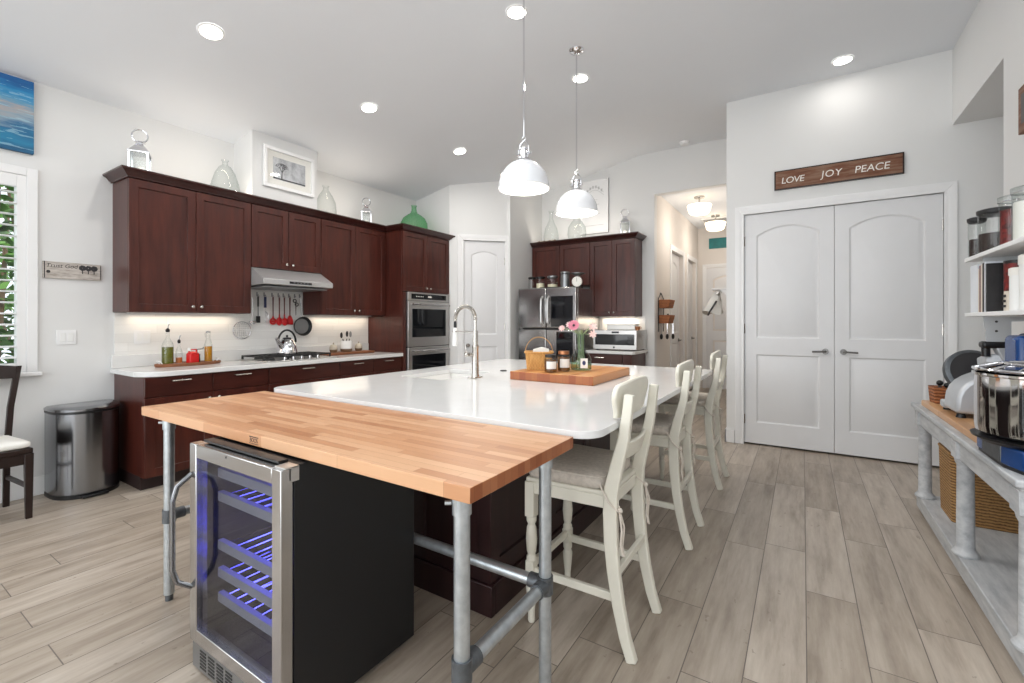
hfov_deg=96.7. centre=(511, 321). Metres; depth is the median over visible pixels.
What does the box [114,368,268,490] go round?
base cabinet
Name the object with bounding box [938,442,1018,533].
storage basket
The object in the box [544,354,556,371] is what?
jar
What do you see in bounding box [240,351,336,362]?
gas cooktop
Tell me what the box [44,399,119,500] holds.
trash bin
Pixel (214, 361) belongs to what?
wooden tray
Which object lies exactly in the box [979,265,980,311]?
cookbook
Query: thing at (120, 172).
crown molding
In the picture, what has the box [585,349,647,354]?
countertop
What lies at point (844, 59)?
recessed light
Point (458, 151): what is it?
recessed light
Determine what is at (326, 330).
backsplash
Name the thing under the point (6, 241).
shrub
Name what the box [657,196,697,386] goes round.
wall
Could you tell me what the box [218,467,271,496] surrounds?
shelf
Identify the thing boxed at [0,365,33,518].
dining chair
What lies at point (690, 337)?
door
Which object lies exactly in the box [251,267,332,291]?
range hood
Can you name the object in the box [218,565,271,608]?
shelf
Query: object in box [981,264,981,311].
cookbook
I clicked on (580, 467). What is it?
cushion
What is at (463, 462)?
table
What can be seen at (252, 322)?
ladle
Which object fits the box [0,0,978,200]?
ceiling
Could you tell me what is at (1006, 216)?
glass canister
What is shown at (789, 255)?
door
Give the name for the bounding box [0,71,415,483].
wall
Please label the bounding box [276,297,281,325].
spoon
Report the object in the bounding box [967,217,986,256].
glass canister
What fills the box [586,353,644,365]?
base cabinet
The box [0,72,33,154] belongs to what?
painting
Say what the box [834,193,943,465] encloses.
door
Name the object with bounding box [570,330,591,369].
flower vase
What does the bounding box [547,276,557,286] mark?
glass canister
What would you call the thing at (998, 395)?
bowl
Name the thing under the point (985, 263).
cookbook
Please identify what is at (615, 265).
upper cabinet
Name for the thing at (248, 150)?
wall
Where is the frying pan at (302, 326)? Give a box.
[294,298,311,335]
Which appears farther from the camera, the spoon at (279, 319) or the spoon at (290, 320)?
the spoon at (290, 320)
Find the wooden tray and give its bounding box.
[154,357,220,366]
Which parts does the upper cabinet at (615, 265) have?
door, door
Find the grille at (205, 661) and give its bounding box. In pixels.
[193,641,244,682]
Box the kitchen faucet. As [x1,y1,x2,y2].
[452,304,482,378]
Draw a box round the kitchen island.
[274,359,711,617]
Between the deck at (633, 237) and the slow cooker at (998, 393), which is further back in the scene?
the deck at (633, 237)
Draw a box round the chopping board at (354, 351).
[321,350,374,355]
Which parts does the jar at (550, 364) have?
lid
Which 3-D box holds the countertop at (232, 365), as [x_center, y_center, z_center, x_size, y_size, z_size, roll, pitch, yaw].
[-2.345,0.406,4.721,0.658,0.040,2.657,0,0,33]
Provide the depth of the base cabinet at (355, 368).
5.25 m
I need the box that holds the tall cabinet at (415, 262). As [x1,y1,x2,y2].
[368,230,448,370]
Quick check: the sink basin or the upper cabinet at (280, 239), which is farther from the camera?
the upper cabinet at (280, 239)
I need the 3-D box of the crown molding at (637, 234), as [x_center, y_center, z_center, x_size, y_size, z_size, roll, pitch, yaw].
[1.091,-1.184,6.721,1.682,0.064,0.395,0,0,33]
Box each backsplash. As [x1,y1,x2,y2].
[114,291,367,355]
[602,316,644,329]
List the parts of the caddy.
tool handle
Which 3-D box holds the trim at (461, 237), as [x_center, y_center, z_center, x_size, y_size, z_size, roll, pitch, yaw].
[-0.392,0.028,6.508,0.770,2.545,0.019,0,0,-12]
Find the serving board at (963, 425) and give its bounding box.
[921,400,976,442]
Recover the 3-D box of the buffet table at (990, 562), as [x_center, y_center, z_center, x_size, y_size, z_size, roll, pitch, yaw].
[2.479,0.930,2.279,0.451,0.740,1.870,0,0,33]
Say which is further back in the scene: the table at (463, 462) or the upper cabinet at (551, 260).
the upper cabinet at (551, 260)
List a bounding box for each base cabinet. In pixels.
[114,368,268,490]
[267,362,339,391]
[340,357,400,378]
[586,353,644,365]
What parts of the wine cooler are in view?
door handle, door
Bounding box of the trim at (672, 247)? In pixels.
[670,244,684,366]
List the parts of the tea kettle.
spout, handle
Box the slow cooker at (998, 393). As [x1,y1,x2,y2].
[970,333,1023,474]
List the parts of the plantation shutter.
rail, rail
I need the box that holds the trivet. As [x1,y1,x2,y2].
[233,318,250,338]
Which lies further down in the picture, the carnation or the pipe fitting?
the pipe fitting
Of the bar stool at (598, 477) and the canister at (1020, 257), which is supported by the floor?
the bar stool at (598, 477)
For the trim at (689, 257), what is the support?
attached to the wall at (673, 228)
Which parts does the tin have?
lid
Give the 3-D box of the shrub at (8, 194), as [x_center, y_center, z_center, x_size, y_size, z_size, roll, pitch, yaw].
[-6.065,-0.218,6.113,2.329,3.646,2.701,0,0,33]
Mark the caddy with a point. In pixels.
(936, 393)
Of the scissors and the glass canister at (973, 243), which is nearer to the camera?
the glass canister at (973, 243)
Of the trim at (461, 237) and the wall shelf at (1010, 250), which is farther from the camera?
the trim at (461, 237)
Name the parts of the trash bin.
lid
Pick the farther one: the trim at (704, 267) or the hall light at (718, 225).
the trim at (704, 267)
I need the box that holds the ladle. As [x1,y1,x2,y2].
[249,298,255,324]
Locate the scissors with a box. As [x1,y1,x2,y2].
[293,299,298,315]
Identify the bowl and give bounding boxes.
[970,369,1023,450]
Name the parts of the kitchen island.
panel, panel, panel, panel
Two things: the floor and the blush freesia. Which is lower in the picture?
the floor
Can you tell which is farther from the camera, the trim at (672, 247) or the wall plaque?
the trim at (672, 247)
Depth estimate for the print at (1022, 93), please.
2.62 m
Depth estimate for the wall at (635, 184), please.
6.44 m
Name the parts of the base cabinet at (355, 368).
drawer, door, drawer, door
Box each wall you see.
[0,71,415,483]
[234,129,316,209]
[416,186,448,294]
[449,181,506,364]
[507,194,541,358]
[542,138,726,366]
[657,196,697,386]
[698,226,726,389]
[727,49,1003,429]
[953,0,1023,368]
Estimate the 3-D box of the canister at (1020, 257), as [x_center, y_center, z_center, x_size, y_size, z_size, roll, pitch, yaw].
[2.357,-0.180,2.042,0.116,0.255,0.116,0,0,33]
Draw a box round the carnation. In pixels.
[566,322,579,360]
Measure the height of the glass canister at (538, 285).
0.193 m
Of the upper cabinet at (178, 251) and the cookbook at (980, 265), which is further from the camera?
the upper cabinet at (178, 251)
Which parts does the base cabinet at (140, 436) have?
drawer, door, pull, drawer, door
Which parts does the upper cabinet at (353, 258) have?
door, door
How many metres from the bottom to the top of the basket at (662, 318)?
0.120 m
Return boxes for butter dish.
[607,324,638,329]
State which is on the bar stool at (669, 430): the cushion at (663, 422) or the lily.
the cushion at (663, 422)
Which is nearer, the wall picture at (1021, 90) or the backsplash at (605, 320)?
the wall picture at (1021, 90)
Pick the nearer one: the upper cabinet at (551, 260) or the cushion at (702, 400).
the cushion at (702, 400)
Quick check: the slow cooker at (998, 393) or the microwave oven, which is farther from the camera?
the microwave oven
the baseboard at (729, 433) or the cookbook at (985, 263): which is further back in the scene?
the baseboard at (729, 433)
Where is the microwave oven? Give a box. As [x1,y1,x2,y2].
[593,330,646,350]
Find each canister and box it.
[536,276,544,287]
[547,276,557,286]
[560,271,569,286]
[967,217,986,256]
[976,206,1012,253]
[997,193,1023,245]
[1008,267,1018,310]
[1009,185,1023,239]
[1018,254,1023,309]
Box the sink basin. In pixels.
[418,373,471,379]
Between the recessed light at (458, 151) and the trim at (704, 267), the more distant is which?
the trim at (704, 267)
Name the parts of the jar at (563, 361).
lid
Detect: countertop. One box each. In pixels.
[110,352,402,377]
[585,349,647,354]
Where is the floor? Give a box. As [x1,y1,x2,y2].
[0,388,1023,682]
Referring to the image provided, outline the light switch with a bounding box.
[56,330,76,344]
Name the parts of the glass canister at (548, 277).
lid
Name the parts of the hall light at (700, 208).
lamp shade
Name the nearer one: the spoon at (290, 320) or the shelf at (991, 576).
the shelf at (991, 576)
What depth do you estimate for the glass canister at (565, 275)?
6.31 m
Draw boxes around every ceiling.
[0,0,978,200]
[662,186,726,228]
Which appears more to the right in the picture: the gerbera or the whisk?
the gerbera
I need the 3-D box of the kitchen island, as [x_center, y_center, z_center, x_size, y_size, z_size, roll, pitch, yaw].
[0.100,0.843,3.179,2.044,0.914,2.516,0,0,33]
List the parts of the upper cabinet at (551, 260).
door, door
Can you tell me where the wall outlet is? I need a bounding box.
[134,330,149,343]
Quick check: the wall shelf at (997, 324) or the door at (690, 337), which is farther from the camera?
the door at (690, 337)
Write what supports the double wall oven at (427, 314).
in the tall cabinet at (415, 262)
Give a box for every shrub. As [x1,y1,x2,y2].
[0,185,13,363]
[0,188,13,362]
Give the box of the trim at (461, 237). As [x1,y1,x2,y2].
[458,234,507,363]
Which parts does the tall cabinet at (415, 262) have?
door, frame, door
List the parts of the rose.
stem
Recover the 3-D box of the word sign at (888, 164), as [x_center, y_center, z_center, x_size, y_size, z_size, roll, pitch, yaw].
[3.135,-1.448,4.413,1.023,0.194,0.024,0,0,33]
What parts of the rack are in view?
wire frame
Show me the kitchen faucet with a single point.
(475, 347)
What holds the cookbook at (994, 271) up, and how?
on the wall shelf at (997, 324)
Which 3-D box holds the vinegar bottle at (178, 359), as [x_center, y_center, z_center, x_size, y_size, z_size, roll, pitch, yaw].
[-2.939,0.238,4.016,0.052,0.250,0.052,0,0,33]
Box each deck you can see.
[113,176,445,239]
[535,237,639,247]
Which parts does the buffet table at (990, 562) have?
column leg, column leg, column leg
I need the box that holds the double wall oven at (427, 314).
[406,292,449,370]
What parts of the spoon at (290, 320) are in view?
handle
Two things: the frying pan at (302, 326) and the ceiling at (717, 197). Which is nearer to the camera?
the frying pan at (302, 326)
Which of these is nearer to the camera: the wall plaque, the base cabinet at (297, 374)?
the base cabinet at (297, 374)
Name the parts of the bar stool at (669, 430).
leg, leg, seat, post, crest rail, post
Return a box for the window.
[0,163,42,376]
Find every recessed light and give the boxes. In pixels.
[197,22,224,40]
[360,102,377,112]
[453,148,466,154]
[506,4,527,18]
[572,74,588,82]
[832,55,853,64]
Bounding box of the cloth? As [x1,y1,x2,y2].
[702,292,722,315]
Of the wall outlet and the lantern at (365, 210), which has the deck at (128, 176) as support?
the lantern at (365, 210)
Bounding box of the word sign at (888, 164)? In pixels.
[774,152,903,190]
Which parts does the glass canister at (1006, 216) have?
glass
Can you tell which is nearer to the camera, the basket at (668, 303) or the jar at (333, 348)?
the jar at (333, 348)
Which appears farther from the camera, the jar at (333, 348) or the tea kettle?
the jar at (333, 348)
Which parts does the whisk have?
handle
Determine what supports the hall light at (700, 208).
attached to the ceiling at (717, 197)
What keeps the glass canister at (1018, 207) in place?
on the wall shelf at (1010, 250)
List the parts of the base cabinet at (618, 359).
drawer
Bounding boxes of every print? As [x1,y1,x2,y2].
[273,156,304,186]
[1021,92,1023,123]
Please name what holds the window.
in the wall at (78, 139)
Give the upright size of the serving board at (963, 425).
0.036 m
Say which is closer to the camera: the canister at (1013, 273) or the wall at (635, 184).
the canister at (1013, 273)
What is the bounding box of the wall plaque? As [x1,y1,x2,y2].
[580,178,608,234]
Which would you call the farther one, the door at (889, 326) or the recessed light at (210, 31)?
the door at (889, 326)
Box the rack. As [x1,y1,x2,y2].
[658,293,674,331]
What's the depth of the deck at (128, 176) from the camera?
4.39 m
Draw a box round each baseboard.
[0,475,43,503]
[725,427,734,442]
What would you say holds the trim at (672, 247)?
attached to the wall at (673, 228)
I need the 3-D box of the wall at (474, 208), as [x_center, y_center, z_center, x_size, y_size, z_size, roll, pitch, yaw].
[-0.448,-0.540,6.556,0.910,3.680,0.100,0,0,-12]
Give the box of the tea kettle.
[275,329,297,353]
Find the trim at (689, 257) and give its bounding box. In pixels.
[687,254,696,365]
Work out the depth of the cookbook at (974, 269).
2.52 m
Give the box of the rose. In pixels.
[559,325,579,366]
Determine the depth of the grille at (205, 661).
1.63 m
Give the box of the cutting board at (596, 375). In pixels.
[510,363,629,385]
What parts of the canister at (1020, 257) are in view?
lid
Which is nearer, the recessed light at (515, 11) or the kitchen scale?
the recessed light at (515, 11)
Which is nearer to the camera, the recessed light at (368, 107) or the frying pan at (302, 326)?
the recessed light at (368, 107)
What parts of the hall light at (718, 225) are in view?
lamp shade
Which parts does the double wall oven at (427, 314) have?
control panel, oven door, oven door, handle, handle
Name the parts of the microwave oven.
door glass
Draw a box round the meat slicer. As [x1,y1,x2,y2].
[940,341,1004,417]
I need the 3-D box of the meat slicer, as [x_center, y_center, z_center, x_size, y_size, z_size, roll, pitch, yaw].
[2.640,0.314,2.548,0.303,0.420,0.438,0,0,33]
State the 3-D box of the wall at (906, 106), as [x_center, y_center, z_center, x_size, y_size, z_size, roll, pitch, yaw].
[3.479,-0.540,4.280,2.650,3.680,0.120,0,0,33]
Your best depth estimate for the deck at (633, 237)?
6.59 m
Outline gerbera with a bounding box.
[568,320,580,357]
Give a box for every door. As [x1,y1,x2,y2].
[464,241,504,363]
[672,253,681,367]
[688,262,694,389]
[706,267,726,388]
[744,206,833,452]
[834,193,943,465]
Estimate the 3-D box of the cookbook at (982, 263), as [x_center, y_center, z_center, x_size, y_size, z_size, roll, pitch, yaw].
[2.562,-0.181,2.345,0.190,0.258,0.030,0,0,33]
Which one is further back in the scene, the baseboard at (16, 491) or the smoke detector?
the smoke detector
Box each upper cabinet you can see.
[113,177,250,314]
[251,204,320,273]
[303,219,385,316]
[532,242,589,287]
[590,238,641,316]
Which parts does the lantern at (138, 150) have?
ring handle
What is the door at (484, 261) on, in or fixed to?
in the wall at (474, 208)
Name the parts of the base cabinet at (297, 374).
door, door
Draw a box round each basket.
[524,337,553,369]
[659,299,674,307]
[659,315,674,322]
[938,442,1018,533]
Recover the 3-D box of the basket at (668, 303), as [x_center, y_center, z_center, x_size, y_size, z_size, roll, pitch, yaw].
[2.245,-0.260,6.589,0.163,0.120,0.278,0,0,33]
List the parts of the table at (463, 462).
leg, rail, leg, rail, rail, leg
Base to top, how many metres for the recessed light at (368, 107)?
0.037 m
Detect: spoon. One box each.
[270,296,276,324]
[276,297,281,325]
[282,296,287,325]
[287,297,292,324]
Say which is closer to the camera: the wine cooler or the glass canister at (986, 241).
the wine cooler
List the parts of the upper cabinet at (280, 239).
door, door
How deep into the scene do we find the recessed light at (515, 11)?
3.48 m
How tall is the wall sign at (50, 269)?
0.128 m
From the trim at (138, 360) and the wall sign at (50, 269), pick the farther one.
the trim at (138, 360)
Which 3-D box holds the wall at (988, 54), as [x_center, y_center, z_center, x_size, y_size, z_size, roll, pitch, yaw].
[1.719,-0.540,-0.162,0.870,3.680,9.980,0,0,33]
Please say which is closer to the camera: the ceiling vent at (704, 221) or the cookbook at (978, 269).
the cookbook at (978, 269)
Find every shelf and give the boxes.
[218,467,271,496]
[218,490,271,522]
[218,538,271,577]
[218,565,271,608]
[218,590,271,636]
[712,288,726,294]
[917,496,1023,676]
[965,236,1023,262]
[965,310,1023,341]
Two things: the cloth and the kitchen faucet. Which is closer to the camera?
the kitchen faucet
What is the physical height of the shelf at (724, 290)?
0.265 m
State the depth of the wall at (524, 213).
6.74 m
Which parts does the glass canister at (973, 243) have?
lid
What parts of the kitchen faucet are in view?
lever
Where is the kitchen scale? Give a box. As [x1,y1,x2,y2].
[570,272,584,287]
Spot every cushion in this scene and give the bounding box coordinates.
[529,444,629,488]
[617,412,673,434]
[663,391,707,405]
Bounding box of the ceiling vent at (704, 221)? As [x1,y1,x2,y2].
[701,217,726,224]
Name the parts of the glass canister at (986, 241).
lid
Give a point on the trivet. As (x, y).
(241, 319)
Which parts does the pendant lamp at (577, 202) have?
rod, lamp shade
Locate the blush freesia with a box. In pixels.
[582,331,596,357]
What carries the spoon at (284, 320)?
hanging from the wall hook
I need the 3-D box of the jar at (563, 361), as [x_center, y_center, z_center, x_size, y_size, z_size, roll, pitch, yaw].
[0.348,0.261,3.059,0.085,0.135,0.085,0,0,33]
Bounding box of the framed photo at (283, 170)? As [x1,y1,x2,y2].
[263,144,313,197]
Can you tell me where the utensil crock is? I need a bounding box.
[340,340,351,351]
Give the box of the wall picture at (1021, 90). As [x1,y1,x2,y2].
[1018,84,1023,134]
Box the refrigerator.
[519,286,598,362]
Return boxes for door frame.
[735,181,957,443]
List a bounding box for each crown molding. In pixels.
[102,165,454,239]
[530,231,646,247]
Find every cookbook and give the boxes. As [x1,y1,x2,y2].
[971,264,980,312]
[978,269,978,311]
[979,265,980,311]
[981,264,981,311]
[982,263,983,311]
[984,261,1003,311]
[986,263,1002,311]
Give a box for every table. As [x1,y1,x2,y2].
[142,391,572,682]
[911,402,1023,676]
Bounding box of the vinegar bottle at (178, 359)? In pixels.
[176,335,181,362]
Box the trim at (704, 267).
[702,263,726,387]
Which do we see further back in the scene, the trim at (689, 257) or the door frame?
the trim at (689, 257)
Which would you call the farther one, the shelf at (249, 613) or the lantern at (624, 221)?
the lantern at (624, 221)
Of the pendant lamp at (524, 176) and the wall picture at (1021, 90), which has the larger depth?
the pendant lamp at (524, 176)
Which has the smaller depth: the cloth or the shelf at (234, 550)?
the shelf at (234, 550)
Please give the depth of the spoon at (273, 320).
4.90 m
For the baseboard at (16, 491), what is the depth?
3.35 m
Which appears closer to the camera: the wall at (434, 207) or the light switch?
the light switch
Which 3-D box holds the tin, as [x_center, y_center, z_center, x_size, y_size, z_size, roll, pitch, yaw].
[2.477,-0.177,2.232,0.095,0.250,0.094,0,0,33]
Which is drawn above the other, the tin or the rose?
the tin
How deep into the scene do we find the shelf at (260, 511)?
1.63 m
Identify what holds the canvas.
attached to the wall at (706, 255)
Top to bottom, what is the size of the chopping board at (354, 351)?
0.028 m
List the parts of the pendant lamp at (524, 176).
rod, lamp shade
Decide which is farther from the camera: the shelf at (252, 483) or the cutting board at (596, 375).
the cutting board at (596, 375)
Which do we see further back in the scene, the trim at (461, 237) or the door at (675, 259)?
the door at (675, 259)
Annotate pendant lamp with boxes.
[498,0,549,195]
[555,46,597,217]
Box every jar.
[329,342,337,351]
[355,341,361,350]
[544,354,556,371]
[558,351,569,370]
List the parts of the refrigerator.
drawer, door, pocket handle, door handle, door handle, door, glass panel, drawer, dark panel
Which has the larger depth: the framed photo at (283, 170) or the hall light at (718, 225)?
the hall light at (718, 225)
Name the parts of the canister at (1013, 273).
lid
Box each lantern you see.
[127,129,151,170]
[361,198,371,221]
[620,209,629,232]
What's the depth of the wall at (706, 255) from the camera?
8.96 m
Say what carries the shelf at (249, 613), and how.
attached to the wine cooler
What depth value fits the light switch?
3.55 m
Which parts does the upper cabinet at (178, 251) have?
door, door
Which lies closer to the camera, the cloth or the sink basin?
the sink basin
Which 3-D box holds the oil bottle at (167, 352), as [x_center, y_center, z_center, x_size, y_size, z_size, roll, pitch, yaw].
[-2.985,0.188,3.945,0.088,0.350,0.088,0,0,33]
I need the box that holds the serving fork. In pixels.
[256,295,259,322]
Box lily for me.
[583,322,596,336]
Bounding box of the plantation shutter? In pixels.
[0,171,25,371]
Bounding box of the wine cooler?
[169,436,413,682]
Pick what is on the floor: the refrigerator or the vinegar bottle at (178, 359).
the refrigerator
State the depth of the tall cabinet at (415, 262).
5.83 m
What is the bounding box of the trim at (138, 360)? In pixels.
[111,343,368,367]
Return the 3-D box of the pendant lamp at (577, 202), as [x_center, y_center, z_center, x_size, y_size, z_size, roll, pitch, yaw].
[0.565,-1.665,3.983,0.374,1.430,0.374,0,0,33]
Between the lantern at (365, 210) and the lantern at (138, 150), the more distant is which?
the lantern at (365, 210)
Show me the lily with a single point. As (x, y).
(592, 326)
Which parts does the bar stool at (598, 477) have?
leg, leg, seat, post, crest rail, post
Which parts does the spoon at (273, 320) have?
handle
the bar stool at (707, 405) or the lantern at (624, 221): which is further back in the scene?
the lantern at (624, 221)
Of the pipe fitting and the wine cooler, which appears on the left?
the wine cooler
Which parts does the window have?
frame, sill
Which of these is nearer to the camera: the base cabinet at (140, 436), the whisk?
the base cabinet at (140, 436)
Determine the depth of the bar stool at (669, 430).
2.70 m
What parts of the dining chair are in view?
rail, post, seat, leg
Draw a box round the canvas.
[709,237,726,248]
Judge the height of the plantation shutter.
1.450 m
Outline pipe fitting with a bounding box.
[526,571,537,587]
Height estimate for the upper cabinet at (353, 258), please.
1.082 m
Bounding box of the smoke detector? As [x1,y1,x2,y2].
[679,140,689,145]
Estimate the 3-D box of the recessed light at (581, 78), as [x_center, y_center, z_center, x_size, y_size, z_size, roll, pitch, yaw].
[0.667,-2.376,4.440,0.168,0.007,0.168,0,0,33]
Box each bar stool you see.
[525,376,661,664]
[610,360,704,549]
[659,350,728,489]
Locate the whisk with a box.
[264,295,267,322]
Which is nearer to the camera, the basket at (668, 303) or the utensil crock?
the utensil crock
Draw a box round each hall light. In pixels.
[687,195,711,215]
[705,214,725,231]
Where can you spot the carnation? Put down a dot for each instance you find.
(567, 322)
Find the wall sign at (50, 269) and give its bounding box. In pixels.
[42,261,100,280]
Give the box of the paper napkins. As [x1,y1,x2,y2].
[533,347,548,351]
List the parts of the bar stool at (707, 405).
leg, seat, post, crest rail, post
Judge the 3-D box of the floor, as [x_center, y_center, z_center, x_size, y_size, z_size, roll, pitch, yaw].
[0.257,1.350,3.278,7.100,0.100,14.200,0,0,33]
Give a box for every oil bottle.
[162,324,173,363]
[204,331,212,361]
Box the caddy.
[928,380,946,403]
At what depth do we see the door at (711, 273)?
8.85 m
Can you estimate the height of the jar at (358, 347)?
0.115 m
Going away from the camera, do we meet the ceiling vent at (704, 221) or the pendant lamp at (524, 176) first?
the pendant lamp at (524, 176)
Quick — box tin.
[1002,259,1018,310]
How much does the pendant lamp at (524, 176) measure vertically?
1.425 m
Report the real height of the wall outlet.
0.116 m
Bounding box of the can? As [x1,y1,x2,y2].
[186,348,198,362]
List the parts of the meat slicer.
carriage knob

